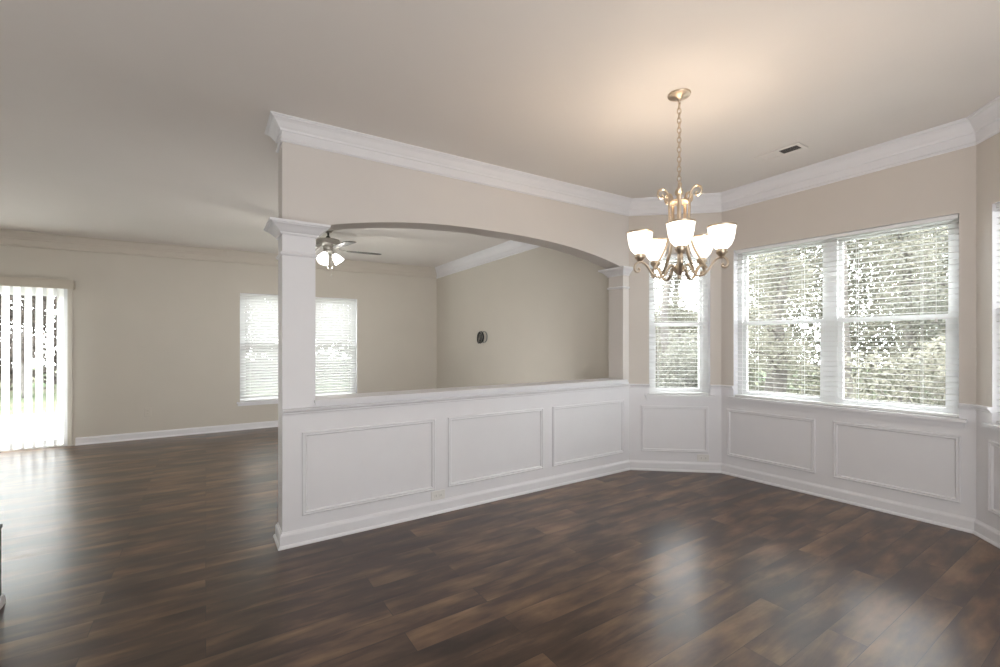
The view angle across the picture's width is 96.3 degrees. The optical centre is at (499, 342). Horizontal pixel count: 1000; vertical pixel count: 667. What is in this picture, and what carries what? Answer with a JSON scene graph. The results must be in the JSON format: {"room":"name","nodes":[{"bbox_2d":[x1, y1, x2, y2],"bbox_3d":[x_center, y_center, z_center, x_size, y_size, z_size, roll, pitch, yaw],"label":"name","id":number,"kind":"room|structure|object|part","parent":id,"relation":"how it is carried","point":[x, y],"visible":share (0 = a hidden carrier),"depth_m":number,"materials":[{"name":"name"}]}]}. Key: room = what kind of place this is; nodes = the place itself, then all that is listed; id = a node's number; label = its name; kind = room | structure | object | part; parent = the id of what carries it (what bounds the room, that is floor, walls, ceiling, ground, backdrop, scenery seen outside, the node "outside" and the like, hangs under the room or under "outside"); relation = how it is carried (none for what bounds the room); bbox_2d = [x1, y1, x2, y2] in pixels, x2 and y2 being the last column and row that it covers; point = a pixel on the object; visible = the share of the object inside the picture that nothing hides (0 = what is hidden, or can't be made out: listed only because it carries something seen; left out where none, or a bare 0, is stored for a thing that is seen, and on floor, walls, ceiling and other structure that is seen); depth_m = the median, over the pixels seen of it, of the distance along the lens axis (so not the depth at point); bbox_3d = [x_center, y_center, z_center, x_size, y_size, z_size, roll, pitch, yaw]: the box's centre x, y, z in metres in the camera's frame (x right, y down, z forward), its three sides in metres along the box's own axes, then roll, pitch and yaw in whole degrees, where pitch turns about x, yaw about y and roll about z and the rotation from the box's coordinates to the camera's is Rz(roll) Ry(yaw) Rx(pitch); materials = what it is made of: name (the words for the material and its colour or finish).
{"room":"dining room","nodes":[
{"label":"dining room","id":0,"kind":"room"},
{"bbox_2d":[0,246,436,445],"bbox_3d":[-4.388,-0.188,6.731,7.455,3.055,0.150,0,0,-33],"label":"wall","id":1,"kind":"structure","parent":0,"point":[162,335],"depth_m":6.49,"materials":[{"name":"beige paint"}]},
{"bbox_2d":[0,286,71,451],"bbox_3d":[-6.426,0.285,5.384,1.920,2.110,0.164,0,0,-33],"label":"door","id":2,"kind":"structure","parent":1,"relation":"in","point":[67,292],"depth_m":5.83,"materials":[{"name":"white plastic"}]},
{"bbox_3d":[-6.385,0.285,5.321,1.920,2.110,0.014,0,0,-33],"label":"casing","id":3,"kind":"part","parent":2,"relation":"part of","materials":[{"name":"beige paint"}]},
{"bbox_2d":[0,276,74,450],"bbox_3d":[-6.359,0.250,5.268,1.995,2.120,0.099,0,0,-33],"label":"vertical blind","id":4,"kind":"object","parent":1,"relation":"attached to","point":[17,283],"visible":1,"depth_m":5.61,"materials":[{"name":"white plastic"}]},
{"bbox_2d":[0,229,436,278],"bbox_3d":[-1.339,-1.401,2.088,7.455,0.438,10.960,0,0,-33],"label":"trim","id":5,"kind":"structure","parent":1,"relation":"attached to","point":[15,238],"depth_m":6.45,"materials":[{"name":"beige paint"}]},
{"bbox_2d":[237,306,277,405],"bbox_3d":[-3.675,0.099,7.174,0.939,1.742,0.192,0,0,-33],"label":"window","id":6,"kind":"structure","parent":1,"relation":"in","point":[275,401],"depth_m":7.01,"materials":[{"name":"white plastic"}]},
{"bbox_3d":[-3.710,0.068,7.228,0.855,1.680,0.065,0,0,-33],"label":"frame","id":7,"kind":"part","parent":6,"relation":"part of","materials":[{"name":"white plastic"}]},
{"bbox_3d":[-3.657,0.939,7.147,0.939,0.063,0.127,0,0,-33],"label":"sill","id":8,"kind":"part","parent":6,"relation":"part of","materials":[{"name":"white paint"}]},
{"bbox_2d":[240,293,277,401],"bbox_3d":[-3.664,0.068,7.158,0.843,1.673,0.077,0,0,-33],"label":"horizontal blind","id":9,"kind":"object","parent":6,"relation":"attached to","point":[248,316],"visible":0.64,"depth_m":7.08,"materials":[{"name":"white plastic"}]},
{"bbox_3d":[-3.670,0.895,7.167,0.843,0.018,0.052,0,0,-33],"label":"rail","id":10,"kind":"part","parent":9,"relation":"part of","materials":[{"name":"white plastic"}]},
{"bbox_3d":[-3.704,0.468,7.220,0.765,0.844,0.026,0,0,-33],"label":"sash","id":11,"kind":"part","parent":6,"relation":"part of","materials":[{"name":"white plastic"}]},
{"bbox_2d":[315,303,355,394],"bbox_3d":[-2.897,0.099,7.685,0.939,1.742,0.192,0,0,-33],"label":"window","id":12,"kind":"structure","parent":1,"relation":"in","point":[355,303],"depth_m":7.92,"materials":[{"name":"white plastic"}]},
{"bbox_3d":[-2.927,0.468,7.730,0.765,0.844,0.026,0,0,-33],"label":"sash","id":13,"kind":"part","parent":12,"relation":"part of","materials":[{"name":"white plastic"}]},
{"bbox_2d":[315,297,356,395],"bbox_3d":[-2.887,0.068,7.669,0.843,1.673,0.077,0,0,-33],"label":"horizontal blind","id":14,"kind":"object","parent":12,"relation":"attached to","point":[332,329],"visible":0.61,"depth_m":7.71,"materials":[{"name":"white plastic"}]},
{"bbox_2d":[278,141,628,532],"bbox_3d":[-0.082,-0.185,3.925,3.337,3.050,0.200,0,0,-33],"label":"wall partition","id":15,"kind":"structure","parent":0,"point":[340,191],"depth_m":3.43,"materials":[{"name":"white paint"}]},
{"bbox_2d":[276,251,317,259],"bbox_3d":[-1.391,-0.588,3.065,0.230,0.026,0.226,0,0,-33],"label":"trim","id":16,"kind":"structure","parent":15,"relation":"attached to","point":[281,253],"depth_m":2.98,"materials":[{"name":"white paint"}]},
{"bbox_2d":[264,217,330,239],"bbox_3d":[-1.391,-0.752,3.065,0.366,0.081,0.362,0,0,-33],"label":"trim","id":17,"kind":"structure","parent":15,"relation":"attached to","point":[276,227],"depth_m":2.95,"materials":[{"name":"white paint"}]},
{"bbox_2d":[302,419,434,515],"bbox_3d":[-0.913,0.874,3.250,0.968,0.557,0.015,0,0,-33],"label":"trim","id":18,"kind":"structure","parent":15,"relation":"attached to","point":[305,511],"depth_m":3.19,"materials":[{"name":"white paint"}]},
{"bbox_2d":[431,489,444,500],"bbox_3d":[-0.488,1.200,3.533,0.120,0.074,0.009,0,0,-33],"label":"wall outlet","id":19,"kind":"object","parent":15,"relation":"attached to","point":[440,494],"visible":1,"depth_m":3.53,"materials":[{"name":"white plastic"}]},
{"bbox_2d":[283,384,649,414],"bbox_3d":[0.084,0.452,3.819,3.493,0.040,0.158,0,0,-33],"label":"trim","id":20,"kind":"structure","parent":15,"relation":"attached to","point":[292,411],"depth_m":3.54,"materials":[{"name":"white paint"}]},
{"bbox_2d":[314,378,627,404],"bbox_3d":[-0.024,0.401,3.963,3.088,0.035,0.264,0,0,-33],"label":"trim","id":21,"kind":"structure","parent":15,"relation":"on","point":[403,394],"depth_m":3.63,"materials":[{"name":"white paint"}]},
{"bbox_2d":[448,408,542,486],"bbox_3d":[-0.009,0.874,3.844,0.968,0.557,0.015,0,0,-33],"label":"trim","id":22,"kind":"structure","parent":15,"relation":"attached to","point":[450,419],"depth_m":3.80,"materials":[{"name":"white paint"}]},
{"bbox_2d":[552,400,623,466],"bbox_3d":[0.896,0.874,4.438,0.968,0.557,0.015,0,0,-33],"label":"trim","id":23,"kind":"structure","parent":15,"relation":"attached to","point":[614,401],"depth_m":4.40,"materials":[{"name":"white paint"}]},
{"bbox_2d":[0,0,999,266],"bbox_3d":[-1.009,-1.537,2.304,8.543,0.303,11.260,0,0,-33],"label":"ceiling","id":24,"kind":"structure","parent":0,"point":[145,121],"depth_m":2.63,"materials":[{"name":"paint"}]},
{"bbox_2d":[315,230,381,276],"bbox_3d":[-2.115,-1.135,5.620,1.241,0.620,1.255,0,0,-33],"label":"ceiling fan","id":25,"kind":"object","parent":24,"relation":"hanging from","point":[328,243],"visible":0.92,"depth_m":5.55,"materials":[{"name":"silver metal"}]},
{"bbox_3d":[-2.176,-1.055,5.497,0.138,0.148,0.139,0,0,-33],"label":"lamp shade","id":26,"kind":"part","parent":25,"relation":"part of","materials":[{"name":"white glass"}]},
{"bbox_3d":[-2.042,-1.055,5.657,0.145,0.148,0.134,0,0,-33],"label":"lamp shade","id":27,"kind":"part","parent":25,"relation":"part of","materials":[{"name":"white glass"}]},
{"bbox_3d":[-1.850,-1.168,5.309,0.132,0.013,0.440,0,0,-44],"label":"blade","id":28,"kind":"part","parent":25,"relation":"part of","materials":[{"name":"brown wood"}]},
{"bbox_3d":[-1.764,-1.168,5.813,0.440,0.013,0.132,0,0,-26],"label":"blade","id":29,"kind":"part","parent":25,"relation":"part of","materials":[{"name":"brown wood"}]},
{"bbox_2d":[626,88,736,280],"bbox_3d":[1.091,-0.940,2.698,0.580,1.107,0.600,0,0,-33],"label":"chandelier","id":30,"kind":"object","parent":24,"relation":"hanging from","point":[720,236],"visible":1,"depth_m":2.65,"materials":[{"name":"white glass"}]},
{"bbox_3d":[0.841,-0.596,2.693,0.150,0.133,0.150,0,0,-33],"label":"lamp shade","id":31,"kind":"part","parent":30,"relation":"part of","materials":[{"name":"white glass"}]},
{"bbox_3d":[0.925,-0.440,2.690,0.248,0.108,0.022,0,0,2],"label":"arm","id":32,"kind":"part","parent":30,"relation":"part of","materials":[{"name":"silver metal"}]},
{"bbox_3d":[1.009,-0.596,2.909,0.150,0.133,0.150,0,0,-33],"label":"lamp shade","id":33,"kind":"part","parent":30,"relation":"part of","materials":[{"name":"white glass"}]},
{"bbox_3d":[1.032,-0.440,2.828,0.022,0.108,0.248,0,0,-16],"label":"arm","id":34,"kind":"part","parent":30,"relation":"part of","materials":[{"name":"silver metal"}]},
{"bbox_3d":[1.074,-1.187,2.686,0.021,0.506,0.021,0,0,-45],"label":"chain","id":35,"kind":"part","parent":30,"relation":"part of","materials":[{"name":"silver metal"}]},
{"bbox_3d":[1.024,-0.440,2.546,0.022,0.108,0.248,0,0,20],"label":"arm","id":36,"kind":"part","parent":30,"relation":"part of","materials":[{"name":"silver metal"}]},
{"bbox_3d":[0.995,-0.596,2.466,0.150,0.133,0.150,0,0,-33],"label":"lamp shade","id":37,"kind":"part","parent":30,"relation":"part of","materials":[{"name":"white glass"}]},
{"bbox_3d":[1.197,-0.440,2.769,0.248,0.108,0.022,0,0,-34],"label":"arm","id":38,"kind":"part","parent":30,"relation":"part of","materials":[{"name":"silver metal"}]},
{"bbox_3d":[1.267,-0.596,2.817,0.150,0.133,0.150,0,0,-33],"label":"lamp shade","id":39,"kind":"part","parent":30,"relation":"part of","materials":[{"name":"white glass"}]},
{"bbox_3d":[1.191,-0.440,2.595,0.248,0.108,0.022,0,0,38],"label":"arm","id":40,"kind":"part","parent":30,"relation":"part of","materials":[{"name":"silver metal"}]},
{"bbox_3d":[1.258,-0.596,2.543,0.150,0.133,0.150,0,0,-33],"label":"lamp shade","id":41,"kind":"part","parent":30,"relation":"part of","materials":[{"name":"white glass"}]},
{"bbox_2d":[754,142,807,161],"bbox_3d":[2.253,-1.530,3.600,0.150,0.008,0.330,0,0,-33],"label":"ceiling vent","id":42,"kind":"object","parent":24,"relation":"in","point":[798,146],"visible":1,"depth_m":3.59,"materials":[{"name":"metal"}]},
{"bbox_2d":[0,427,999,666],"bbox_3d":[-1.009,1.340,2.304,8.543,0.001,11.260,0,0,-33],"label":"floor","id":43,"kind":"structure","parent":0,"point":[154,552],"depth_m":2.59,"materials":[{"name":"brown wood"}]},
{"bbox_2d":[0,524,5,608],"bbox_3d":[-2.619,1.133,1.874,0.596,0.414,0.657,0,0,-33],"label":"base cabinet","id":44,"kind":"object","parent":43,"relation":"on","point":[2,596],"visible":1,"depth_m":2.29,"materials":[{"name":"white wood"}]},
{"bbox_3d":[-2.628,1.315,1.887,0.596,0.050,0.626,0,0,-33],"label":"moulding","id":45,"kind":"part","parent":44,"relation":"part of","materials":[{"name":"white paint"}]},
{"bbox_2d":[437,247,608,387],"bbox_3d":[0.076,-0.188,6.861,0.150,3.055,4.535,0,0,-33],"label":"wall","id":46,"kind":"structure","parent":0,"point":[543,312],"depth_m":6.31,"materials":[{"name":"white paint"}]},
{"bbox_2d":[477,330,487,343],"bbox_3d":[-0.297,-0.097,7.225,0.084,0.213,0.270,0,0,-33],"label":"cable coil","id":47,"kind":"object","parent":46,"relation":"attached to","point":[481,336],"visible":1,"depth_m":7.23,"materials":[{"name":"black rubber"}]},
{"bbox_2d":[598,266,632,277],"bbox_3d":[1.240,-0.752,4.793,0.167,0.081,0.362,0,0,-33],"label":"trim","id":48,"kind":"structure","parent":46,"relation":"attached to","point":[621,270],"depth_m":4.72,"materials":[{"name":"white paint"}]},
{"bbox_2d":[607,286,629,289],"bbox_3d":[1.268,-0.588,4.811,0.099,0.026,0.226,0,0,-33],"label":"trim","id":49,"kind":"structure","parent":46,"relation":"attached to","point":[618,287],"depth_m":4.74,"materials":[{"name":"white paint"}]},
{"bbox_2d":[264,96,999,278],"bbox_3d":[0.675,-1.434,3.411,4.192,0.370,10.960,0,0,-33],"label":"trim","id":50,"kind":"structure","parent":46,"relation":"attached to","point":[982,124],"depth_m":3.65,"materials":[{"name":"white paint"}]},
{"bbox_2d":[629,212,720,462],"bbox_3d":[1.839,-0.188,4.771,0.931,3.055,0.150,0,0,7],"label":"wall","id":51,"kind":"structure","parent":0,"point":[663,428],"depth_m":4.71,"materials":[{"name":"white paint"}]},
{"bbox_2d":[641,405,707,452],"bbox_3d":[1.823,0.900,4.690,0.673,0.480,0.016,0,0,8],"label":"trim","id":52,"kind":"structure","parent":51,"relation":"attached to","point":[642,406],"depth_m":4.68,"materials":[{"name":"white paint"}]},
{"bbox_2d":[645,257,715,401],"bbox_3d":[1.886,-0.165,4.744,0.697,1.540,0.192,0,0,7],"label":"window","id":53,"kind":"structure","parent":51,"relation":"in","point":[703,316],"depth_m":4.75,"materials":[{"name":"white plastic"}]},
{"bbox_3d":[1.897,-0.546,4.824,0.523,0.730,0.026,0,0,7],"label":"sash","id":54,"kind":"part","parent":53,"relation":"part of","materials":[{"name":"white plastic"}]},
{"bbox_3d":[1.893,0.153,4.797,0.523,0.743,0.026,0,0,7],"label":"sash","id":55,"kind":"part","parent":53,"relation":"part of","materials":[{"name":"white plastic"}]},
{"bbox_2d":[649,254,708,394],"bbox_3d":[1.883,-0.197,4.724,0.601,1.471,0.077,0,0,7],"label":"horizontal blind","id":56,"kind":"object","parent":53,"relation":"attached to","point":[672,255],"visible":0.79,"depth_m":4.72,"materials":[{"name":"white plastic"}]},
{"bbox_3d":[1.885,0.530,4.735,0.601,0.018,0.052,0,0,7],"label":"rail","id":57,"kind":"part","parent":56,"relation":"part of","materials":[{"name":"white plastic"}]},
{"bbox_3d":[1.885,-0.176,4.735,0.411,1.418,0.056,0,0,7],"label":"ladder cord","id":58,"kind":"part","parent":56,"relation":"part of","materials":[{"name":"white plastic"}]},
{"bbox_3d":[1.882,0.574,4.711,0.697,0.063,0.127,0,0,7],"label":"sill","id":59,"kind":"part","parent":53,"relation":"part of","materials":[{"name":"white paint"}]},
{"bbox_2d":[697,454,708,461],"bbox_3d":[2.111,1.195,4.655,0.120,0.074,0.009,0,0,8],"label":"wall outlet","id":60,"kind":"object","parent":51,"relation":"attached to","point":[700,457],"visible":1,"depth_m":4.65,"materials":[{"name":"white plastic"}]},
{"bbox_2d":[710,385,733,389],"bbox_3d":[2.279,0.452,4.601,0.215,0.040,0.072,0,0,33],"label":"trim","id":61,"kind":"structure","parent":51,"relation":"attached to","point":[711,386],"depth_m":4.61,"materials":[{"name":"white paint"}]},
{"bbox_2d":[721,145,975,518],"bbox_3d":[2.883,-0.188,3.938,0.150,3.055,1.824,0,0,-36],"label":"wall","id":62,"kind":"structure","parent":0,"point":[942,185],"depth_m":3.66,"materials":[{"name":"white paint"}]},
{"bbox_2d":[75,420,999,550],"bbox_3d":[0.754,1.290,4.301,12.088,0.100,4.847,0,0,36],"label":"baseboard","id":63,"kind":"structure","parent":62,"relation":"attached to","point":[286,540],"depth_m":3.77,"materials":[{"name":"white paint"}]},
{"bbox_2d":[727,409,814,473],"bbox_3d":[2.548,0.911,4.264,0.015,0.478,0.780,0,0,-36],"label":"trim","id":64,"kind":"structure","parent":62,"relation":"attached to","point":[812,470],"depth_m":4.19,"materials":[{"name":"white paint"}]},
{"bbox_2d":[727,219,966,427],"bbox_3d":[2.877,-0.165,3.910,0.192,1.540,1.696,0,0,-36],"label":"window","id":65,"kind":"structure","parent":62,"relation":"in","point":[861,412],"depth_m":3.90,"materials":[{"name":"white plastic"}]},
{"bbox_3d":[2.686,0.153,4.269,0.026,0.743,0.716,0,0,-36],"label":"sash","id":66,"kind":"part","parent":65,"relation":"part of","materials":[{"name":"white plastic"}]},
{"bbox_3d":[2.708,-0.546,4.285,0.026,0.730,0.716,0,0,-36],"label":"sash","id":67,"kind":"part","parent":65,"relation":"part of","materials":[{"name":"white plastic"}]},
{"bbox_2d":[735,214,958,416],"bbox_3d":[2.861,-0.197,3.899,0.077,1.471,1.600,0,0,-36],"label":"horizontal blind","id":68,"kind":"object","parent":65,"relation":"attached to","point":[951,217],"visible":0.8,"depth_m":3.75,"materials":[{"name":"white plastic"}]},
{"bbox_3d":[2.869,-0.176,3.905,0.056,1.418,1.202,0,0,-36],"label":"ladder cord","id":69,"kind":"part","parent":68,"relation":"part of","materials":[{"name":"white plastic"}]},
{"bbox_3d":[2.869,0.530,3.905,0.052,0.018,1.600,0,0,-36],"label":"rail","id":70,"kind":"part","parent":68,"relation":"part of","materials":[{"name":"white plastic"}]},
{"bbox_3d":[2.850,0.574,3.891,0.127,0.063,1.696,0,0,-36],"label":"sill","id":71,"kind":"part","parent":65,"relation":"part of","materials":[{"name":"white paint"}]},
{"bbox_3d":[3.155,0.153,3.614,0.026,0.743,0.716,0,0,-36],"label":"sash","id":72,"kind":"part","parent":65,"relation":"part of","materials":[{"name":"white plastic"}]},
{"bbox_3d":[3.177,-0.546,3.630,0.026,0.730,0.716,0,0,-36],"label":"sash","id":73,"kind":"part","parent":65,"relation":"part of","materials":[{"name":"white plastic"}]},
{"bbox_2d":[833,421,960,503],"bbox_3d":[3.078,0.909,3.524,0.015,0.482,0.770,0,0,-36],"label":"trim","id":74,"kind":"structure","parent":62,"relation":"attached to","point":[957,499],"depth_m":3.45,"materials":[{"name":"white paint"}]},
{"bbox_2d":[976,132,999,530],"bbox_3d":[3.282,-0.188,2.641,0.150,3.055,1.024,0,0,16],"label":"wall","id":75,"kind":"structure","parent":0,"point":[987,151],"depth_m":3.06,"materials":[{"name":"white paint"}]},
{"bbox_2d":[958,403,991,412],"bbox_3d":[3.318,0.452,3.119,0.071,0.040,0.210,0,0,-2],"label":"trim","id":76,"kind":"structure","parent":75,"relation":"attached to","point":[960,405],"depth_m":3.13,"materials":[{"name":"white paint"}]},
{"bbox_2d":[980,422,999,434],"bbox_3d":[3.278,-0.165,2.704,0.192,1.540,0.697,0,0,16],"label":"window sill","id":77,"kind":"structure","parent":75,"relation":"in","point":[990,428],"depth_m":2.98,"materials":[{"name":"white plastic"}]},
{"bbox_2d":[988,440,999,516],"bbox_3d":[3.216,0.900,2.710,0.016,0.480,0.673,0,0,16],"label":"trim","id":78,"kind":"structure","parent":75,"relation":"attached to","point":[991,444],"depth_m":3.01,"materials":[{"name":"white paint"}]},
{"bbox_2d":[996,203,999,423],"bbox_3d":[3.270,-0.197,2.707,0.056,1.471,0.601,0,0,16],"label":"horizontal blind","id":79,"kind":"object","parent":75,"relation":"attached to","point":[997,204],"visible":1,"depth_m":2.99,"materials":[{"name":"white plastic"}]},
{"label":"outside","id":80,"kind":"structure","parent":0,"visible":0},
{"bbox_2d":[0,360,945,415],"bbox_3d":[-1.311,1.690,11.103,70.000,0.001,70.000,0,0,-33],"label":"ground","id":81,"kind":"structure","parent":80,"point":[34,368],"depth_m":15.29,"materials":[{"name":"green plant"}]},
{"bbox_2d":[0,295,56,397],"bbox_3d":[-14.894,-1.322,13.915,3.235,6.221,2.516,0,0,-1],"label":"tree","id":82,"kind":"object","parent":81,"relation":"on","point":[11,296],"visible":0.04,"depth_m":13.62,"materials":[{"name":"green plant"}]},
{"bbox_2d":[0,294,350,389],"bbox_3d":[-12.804,-2.555,19.470,18.296,8.814,1.763,0,0,-33],"label":"foliage","id":83,"kind":"object","parent":81,"relation":"on","point":[10,305],"visible":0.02,"depth_m":16.58,"materials":[{"name":"green plant"}]},
{"bbox_2d":[245,299,331,359],"bbox_3d":[-8.610,-1.727,17.827,3.670,7.056,2.854,0,0,-24],"label":"tree","id":84,"kind":"object","parent":81,"relation":"on","point":[272,299],"visible":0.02,"depth_m":17.26,"materials":[{"name":"green plant"}]},
{"bbox_2d":[654,261,676,383],"bbox_3d":[3.881,-2.705,11.531,2.199,9.013,1.671,0,0,3],"label":"tree","id":85,"kind":"object","parent":81,"relation":"on","point":[676,261],"visible":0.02,"depth_m":11.62,"materials":[{"name":"green plant"}]},
{"bbox_2d":[660,261,672,387],"bbox_3d":[3.805,-2.853,9.863,1.731,9.316,2.268,0,0,20],"label":"tree","id":86,"kind":"object","parent":81,"relation":"on","point":[665,304],"visible":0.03,"depth_m":9.94,"materials":[{"name":"green plant"}]},
{"bbox_2d":[654,261,697,377],"bbox_3d":[5.255,-0.880,13.623,2.453,5.374,2.257,0,0,-29],"label":"tree","id":87,"kind":"object","parent":81,"relation":"on","point":[675,309],"visible":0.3,"depth_m":13.45,"materials":[{"name":"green plant"}]},
{"bbox_2d":[656,328,697,387],"bbox_3d":[3.177,0.736,7.766,2.338,2.007,1.416,0,0,-14],"label":"shrub","id":88,"kind":"object","parent":81,"relation":"on","point":[676,381],"visible":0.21,"depth_m":7.59,"materials":[{"name":"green plant"}]},
{"bbox_2d":[748,252,815,392],"bbox_3d":[6.603,-1.671,11.023,2.492,6.947,2.114,0,0,9],"label":"tree","id":89,"kind":"object","parent":81,"relation":"on","point":[768,379],"visible":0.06,"depth_m":10.94,"materials":[{"name":"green plant"}]},
{"bbox_2d":[748,250,822,393],"bbox_3d":[5.316,-1.273,8.620,2.197,6.124,1.863,0,0,1],"label":"tree","id":90,"kind":"object","parent":81,"relation":"on","point":[775,328],"visible":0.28,"depth_m":8.56,"materials":[{"name":"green plant"}]},
{"bbox_2d":[655,227,947,405],"bbox_3d":[10.233,-2.048,12.106,2.586,7.641,21.177,0,0,-33],"label":"foliage","id":91,"kind":"object","parent":81,"relation":"on","point":[800,331],"visible":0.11,"depth_m":12.32,"materials":[{"name":"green plant"}]},
{"bbox_2d":[844,242,853,399],"bbox_3d":[4.988,-2.532,6.567,2.112,8.658,1.606,0,0,20],"label":"tree","id":92,"kind":"object","parent":81,"relation":"on","point":[846,313],"visible":0.02,"depth_m":6.61,"materials":[{"name":"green plant"}]},
{"bbox_2d":[844,334,945,407],"bbox_3d":[4.821,0.799,4.972,1.492,1.877,2.048,0,0,-36],"label":"shrub","id":93,"kind":"object","parent":81,"relation":"on","point":[929,345],"visible":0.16,"depth_m":5.04,"materials":[{"name":"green plant"}]},
{"bbox_2d":[852,227,947,404],"bbox_3d":[8.320,-0.765,8.907,2.157,5.134,2.344,0,0,-37],"label":"tree","id":94,"kind":"object","parent":81,"relation":"on","point":[927,252],"visible":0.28,"depth_m":8.94,"materials":[{"name":"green plant"}]},
{"bbox_2d":[863,226,947,354],"bbox_3d":[6.970,-1.947,6.558,2.281,7.463,2.414,0,0,-8],"label":"tree","id":95,"kind":"object","parent":81,"relation":"on","point":[933,324],"visible":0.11,"depth_m":6.96,"materials":[{"name":"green plant"}]}
]}

